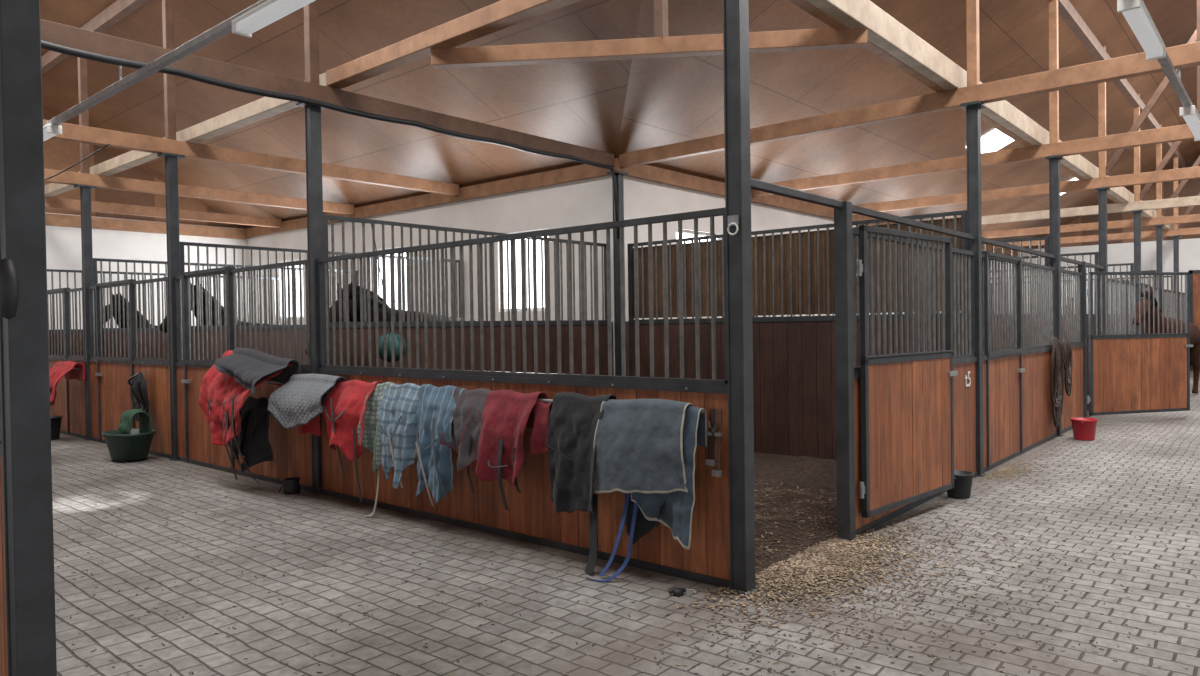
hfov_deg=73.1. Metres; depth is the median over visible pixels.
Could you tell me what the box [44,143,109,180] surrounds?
hanging cable
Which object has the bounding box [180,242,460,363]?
wall
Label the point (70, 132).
roof truss
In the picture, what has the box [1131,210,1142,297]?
steel column
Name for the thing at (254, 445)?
blanket
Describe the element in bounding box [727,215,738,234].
ring
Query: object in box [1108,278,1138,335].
stall
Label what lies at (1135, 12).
lamp
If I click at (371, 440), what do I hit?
blanket
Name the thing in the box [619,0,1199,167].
roof truss
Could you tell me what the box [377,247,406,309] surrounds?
window
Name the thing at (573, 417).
blanket
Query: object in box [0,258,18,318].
insulator
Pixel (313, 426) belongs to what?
blanket
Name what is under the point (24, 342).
steel column
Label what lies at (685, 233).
window
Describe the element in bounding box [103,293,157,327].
horse
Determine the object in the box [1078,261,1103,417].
door frame
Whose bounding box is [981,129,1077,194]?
skylight
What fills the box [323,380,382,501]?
blanket
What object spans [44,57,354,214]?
roof truss
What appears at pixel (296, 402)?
pad
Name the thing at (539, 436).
blanket
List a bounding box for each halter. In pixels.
[127,371,148,420]
[1050,337,1065,426]
[1062,340,1072,395]
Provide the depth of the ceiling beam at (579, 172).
13.37 m
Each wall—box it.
[45,212,247,329]
[47,269,280,355]
[93,258,357,358]
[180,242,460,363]
[248,175,967,459]
[323,177,1008,374]
[763,236,1049,348]
[908,263,1133,334]
[931,252,1098,410]
[991,270,1155,295]
[991,276,1171,314]
[1016,238,1199,313]
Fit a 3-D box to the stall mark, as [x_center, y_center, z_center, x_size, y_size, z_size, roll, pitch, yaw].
[3.670,0.411,8.081,0.004,0.152,0.170,0,1,41]
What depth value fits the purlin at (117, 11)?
11.42 m
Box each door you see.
[857,225,957,517]
[1086,272,1192,415]
[1189,270,1199,370]
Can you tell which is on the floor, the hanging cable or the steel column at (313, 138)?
the steel column at (313, 138)
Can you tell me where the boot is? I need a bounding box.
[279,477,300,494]
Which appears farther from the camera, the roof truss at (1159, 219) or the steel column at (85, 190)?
the roof truss at (1159, 219)
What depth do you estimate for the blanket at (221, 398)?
8.16 m
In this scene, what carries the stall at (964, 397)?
on the floor
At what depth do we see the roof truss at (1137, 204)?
16.73 m
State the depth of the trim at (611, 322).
11.54 m
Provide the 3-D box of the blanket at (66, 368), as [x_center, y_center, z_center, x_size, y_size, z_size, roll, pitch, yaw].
[-8.155,0.767,12.207,0.899,0.829,0.447,0,1,41]
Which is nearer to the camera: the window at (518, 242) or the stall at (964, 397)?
the stall at (964, 397)
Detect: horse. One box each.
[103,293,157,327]
[159,283,273,332]
[305,282,477,356]
[1132,288,1199,393]
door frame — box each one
[751,178,855,540]
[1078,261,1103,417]
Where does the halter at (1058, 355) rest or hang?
hanging from the steel column at (1054, 160)
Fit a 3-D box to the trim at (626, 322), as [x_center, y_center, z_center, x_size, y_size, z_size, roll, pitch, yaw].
[7.188,0.373,19.471,0.034,1.660,20.945,0,1,41]
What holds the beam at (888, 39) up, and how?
on the roof truss at (1179, 132)
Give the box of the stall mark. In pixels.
[965,371,970,386]
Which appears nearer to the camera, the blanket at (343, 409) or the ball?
the blanket at (343, 409)
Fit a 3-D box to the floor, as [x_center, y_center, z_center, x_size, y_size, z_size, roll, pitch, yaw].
[3.860,1.387,13.882,24.300,0.100,34.000,0,1,41]
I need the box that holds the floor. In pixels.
[51,371,1199,675]
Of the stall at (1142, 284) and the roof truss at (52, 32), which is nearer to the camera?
the roof truss at (52, 32)
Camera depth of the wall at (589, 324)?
10.14 m
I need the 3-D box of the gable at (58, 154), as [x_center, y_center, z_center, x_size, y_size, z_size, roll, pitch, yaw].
[-12.306,-3.906,13.761,0.001,3.072,12.800,0,1,41]
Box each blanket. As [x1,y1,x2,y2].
[49,361,84,413]
[198,350,292,482]
[233,396,272,471]
[300,401,323,435]
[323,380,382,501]
[357,382,394,516]
[379,382,419,488]
[412,384,466,505]
[440,387,490,492]
[476,390,547,510]
[530,401,552,453]
[545,392,616,574]
[586,399,694,581]
[625,493,664,544]
[631,405,706,549]
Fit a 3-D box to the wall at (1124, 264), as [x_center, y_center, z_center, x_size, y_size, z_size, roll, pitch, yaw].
[9.331,-0.182,18.366,4.670,2.740,0.070,0,1,41]
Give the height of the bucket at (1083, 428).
0.270 m
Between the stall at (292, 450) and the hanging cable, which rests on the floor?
the stall at (292, 450)
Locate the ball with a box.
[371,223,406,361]
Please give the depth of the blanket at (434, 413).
6.37 m
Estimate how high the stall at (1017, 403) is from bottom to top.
2.470 m
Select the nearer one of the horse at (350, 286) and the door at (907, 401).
the door at (907, 401)
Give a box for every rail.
[263,380,281,383]
[332,385,703,413]
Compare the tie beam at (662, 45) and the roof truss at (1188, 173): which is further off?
the roof truss at (1188, 173)
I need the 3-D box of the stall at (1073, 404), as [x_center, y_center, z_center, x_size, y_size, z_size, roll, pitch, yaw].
[6.849,0.087,11.809,0.084,2.470,1.680,0,1,41]
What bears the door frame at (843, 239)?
attached to the stall at (964, 397)
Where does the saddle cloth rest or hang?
on the rail at (266, 381)
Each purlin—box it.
[41,0,148,74]
[1058,0,1189,167]
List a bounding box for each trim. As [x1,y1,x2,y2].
[45,213,245,239]
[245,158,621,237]
[611,322,612,375]
[621,164,1016,256]
[625,321,628,375]
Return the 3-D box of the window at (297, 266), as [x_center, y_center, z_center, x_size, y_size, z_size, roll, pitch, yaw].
[-6.633,-1.036,17.533,1.150,1.250,0.080,0,1,41]
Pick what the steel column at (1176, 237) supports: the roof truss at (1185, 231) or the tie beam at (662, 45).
the roof truss at (1185, 231)
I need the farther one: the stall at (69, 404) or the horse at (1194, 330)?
the horse at (1194, 330)
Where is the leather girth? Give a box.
[705,409,722,476]
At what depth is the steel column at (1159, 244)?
19.38 m
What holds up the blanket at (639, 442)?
hanging from the rail at (542, 400)
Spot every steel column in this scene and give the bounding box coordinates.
[0,0,56,675]
[74,184,96,440]
[157,152,184,460]
[296,102,325,494]
[607,171,628,375]
[723,0,759,595]
[960,100,986,476]
[1045,155,1063,436]
[1095,187,1109,334]
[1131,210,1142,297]
[1154,224,1164,310]
[1172,235,1180,318]
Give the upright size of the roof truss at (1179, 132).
3.152 m
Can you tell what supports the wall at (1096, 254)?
on the floor
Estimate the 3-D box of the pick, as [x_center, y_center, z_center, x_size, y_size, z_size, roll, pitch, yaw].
[0.487,1.500,4.798,0.163,0.044,0.067,-1,1,-15]
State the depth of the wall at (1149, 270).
19.60 m
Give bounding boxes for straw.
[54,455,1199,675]
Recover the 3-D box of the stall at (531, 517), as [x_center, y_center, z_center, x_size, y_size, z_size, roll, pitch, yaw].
[-0.964,0.369,6.404,4.640,2.300,0.084,0,1,41]
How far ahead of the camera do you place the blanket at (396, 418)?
6.65 m
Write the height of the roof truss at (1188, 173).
3.152 m
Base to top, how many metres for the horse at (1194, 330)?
2.149 m
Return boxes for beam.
[45,0,579,196]
[431,0,866,68]
[788,0,1181,237]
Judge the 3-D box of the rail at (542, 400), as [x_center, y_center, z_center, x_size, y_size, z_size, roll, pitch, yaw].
[-1.041,0.445,6.369,4.460,0.027,0.108,0,1,41]
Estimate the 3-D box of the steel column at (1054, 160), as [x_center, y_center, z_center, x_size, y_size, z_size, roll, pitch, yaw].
[6.245,-0.569,11.110,0.180,3.820,0.260,0,1,41]
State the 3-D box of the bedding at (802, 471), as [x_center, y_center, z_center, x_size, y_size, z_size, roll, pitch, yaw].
[0.570,1.386,8.180,4.650,0.153,4.530,0,1,41]
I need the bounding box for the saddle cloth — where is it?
[215,348,300,394]
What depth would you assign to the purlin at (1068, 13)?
13.30 m
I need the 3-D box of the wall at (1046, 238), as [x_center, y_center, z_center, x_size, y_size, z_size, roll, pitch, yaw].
[4.432,-0.025,12.689,4.670,2.740,0.070,0,1,41]
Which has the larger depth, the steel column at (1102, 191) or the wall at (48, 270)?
the wall at (48, 270)
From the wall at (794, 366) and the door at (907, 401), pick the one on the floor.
the wall at (794, 366)
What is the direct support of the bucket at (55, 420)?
on the floor
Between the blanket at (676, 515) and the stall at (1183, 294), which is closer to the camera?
the blanket at (676, 515)
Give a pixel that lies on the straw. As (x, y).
(817, 561)
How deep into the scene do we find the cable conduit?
7.78 m
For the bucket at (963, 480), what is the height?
0.220 m
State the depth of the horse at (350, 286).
9.53 m
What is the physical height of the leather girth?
0.400 m
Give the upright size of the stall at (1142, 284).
2.330 m
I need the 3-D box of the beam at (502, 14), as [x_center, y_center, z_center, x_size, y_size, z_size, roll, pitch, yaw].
[-5.154,-2.560,10.243,15.420,0.170,0.160,0,1,41]
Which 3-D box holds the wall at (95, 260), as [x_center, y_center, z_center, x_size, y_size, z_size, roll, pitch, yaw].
[-6.162,0.115,13.981,0.070,2.740,4.550,0,1,41]
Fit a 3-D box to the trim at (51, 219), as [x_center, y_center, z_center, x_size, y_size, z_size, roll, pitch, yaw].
[-12.267,-2.230,13.708,0.118,0.220,12.700,0,1,41]
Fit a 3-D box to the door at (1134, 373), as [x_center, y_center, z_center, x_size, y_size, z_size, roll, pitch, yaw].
[8.513,0.073,12.762,2.052,2.220,0.068,-1,1,-15]
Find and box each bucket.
[50,416,62,439]
[947,470,973,498]
[1070,418,1097,439]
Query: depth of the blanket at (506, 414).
5.85 m
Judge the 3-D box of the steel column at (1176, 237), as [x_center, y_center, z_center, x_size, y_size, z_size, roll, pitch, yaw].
[15.716,-0.874,22.085,0.180,3.820,0.260,0,1,41]
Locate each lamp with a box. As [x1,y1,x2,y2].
[43,0,315,140]
[1117,0,1199,140]
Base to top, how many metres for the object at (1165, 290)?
2.300 m
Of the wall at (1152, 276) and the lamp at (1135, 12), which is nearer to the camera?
the lamp at (1135, 12)
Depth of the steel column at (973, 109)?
8.30 m
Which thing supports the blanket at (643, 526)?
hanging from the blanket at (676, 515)
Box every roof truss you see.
[40,0,614,166]
[43,0,459,195]
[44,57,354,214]
[45,197,281,227]
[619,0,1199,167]
[752,0,1199,196]
[852,29,1199,214]
[982,93,1199,223]
[982,124,1199,237]
[992,148,1199,248]
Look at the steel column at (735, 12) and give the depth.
4.80 m
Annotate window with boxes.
[278,260,303,318]
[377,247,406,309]
[503,229,548,311]
[676,229,709,242]
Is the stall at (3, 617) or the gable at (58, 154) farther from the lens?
the gable at (58, 154)
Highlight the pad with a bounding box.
[267,374,346,428]
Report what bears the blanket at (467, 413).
hanging from the rail at (542, 400)
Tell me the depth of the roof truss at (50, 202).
15.49 m
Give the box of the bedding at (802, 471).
[754,452,836,573]
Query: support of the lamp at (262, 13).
hanging from the roof truss at (52, 32)
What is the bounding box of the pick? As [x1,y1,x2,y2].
[668,587,696,596]
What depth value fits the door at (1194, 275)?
24.17 m
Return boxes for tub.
[101,409,155,462]
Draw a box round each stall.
[0,384,7,675]
[47,288,85,438]
[88,277,171,458]
[174,260,311,490]
[317,208,729,587]
[852,205,976,534]
[982,237,1057,472]
[1060,256,1083,433]
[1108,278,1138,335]
[1141,283,1159,333]
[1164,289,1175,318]
[1179,292,1184,320]
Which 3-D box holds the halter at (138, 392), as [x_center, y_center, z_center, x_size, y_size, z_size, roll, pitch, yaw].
[-6.039,0.782,10.594,0.584,0.678,0.245,0,1,41]
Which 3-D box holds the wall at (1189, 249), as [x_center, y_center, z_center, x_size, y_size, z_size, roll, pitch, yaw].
[19.085,-1.007,23.303,13.550,3.950,0.250,0,1,41]
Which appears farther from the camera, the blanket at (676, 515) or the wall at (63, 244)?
the wall at (63, 244)
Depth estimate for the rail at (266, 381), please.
8.31 m
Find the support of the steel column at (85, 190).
on the floor
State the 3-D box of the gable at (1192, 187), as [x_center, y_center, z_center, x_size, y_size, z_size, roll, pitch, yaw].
[18.856,-4.515,23.238,12.800,3.072,0.001,0,1,41]
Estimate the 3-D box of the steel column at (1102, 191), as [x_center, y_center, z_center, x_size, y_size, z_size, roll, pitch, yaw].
[8.596,-0.644,13.835,0.180,3.820,0.260,0,1,41]
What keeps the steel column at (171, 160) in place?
on the floor
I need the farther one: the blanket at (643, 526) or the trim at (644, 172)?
the trim at (644, 172)
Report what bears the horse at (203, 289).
on the bedding
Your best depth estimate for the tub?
10.01 m
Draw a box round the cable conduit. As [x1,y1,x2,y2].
[41,40,619,238]
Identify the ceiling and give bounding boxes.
[40,0,1199,239]
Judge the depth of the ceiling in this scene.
12.16 m
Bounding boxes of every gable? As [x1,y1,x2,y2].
[43,114,246,228]
[1023,157,1199,248]
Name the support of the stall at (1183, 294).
on the floor
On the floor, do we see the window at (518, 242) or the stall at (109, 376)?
the stall at (109, 376)

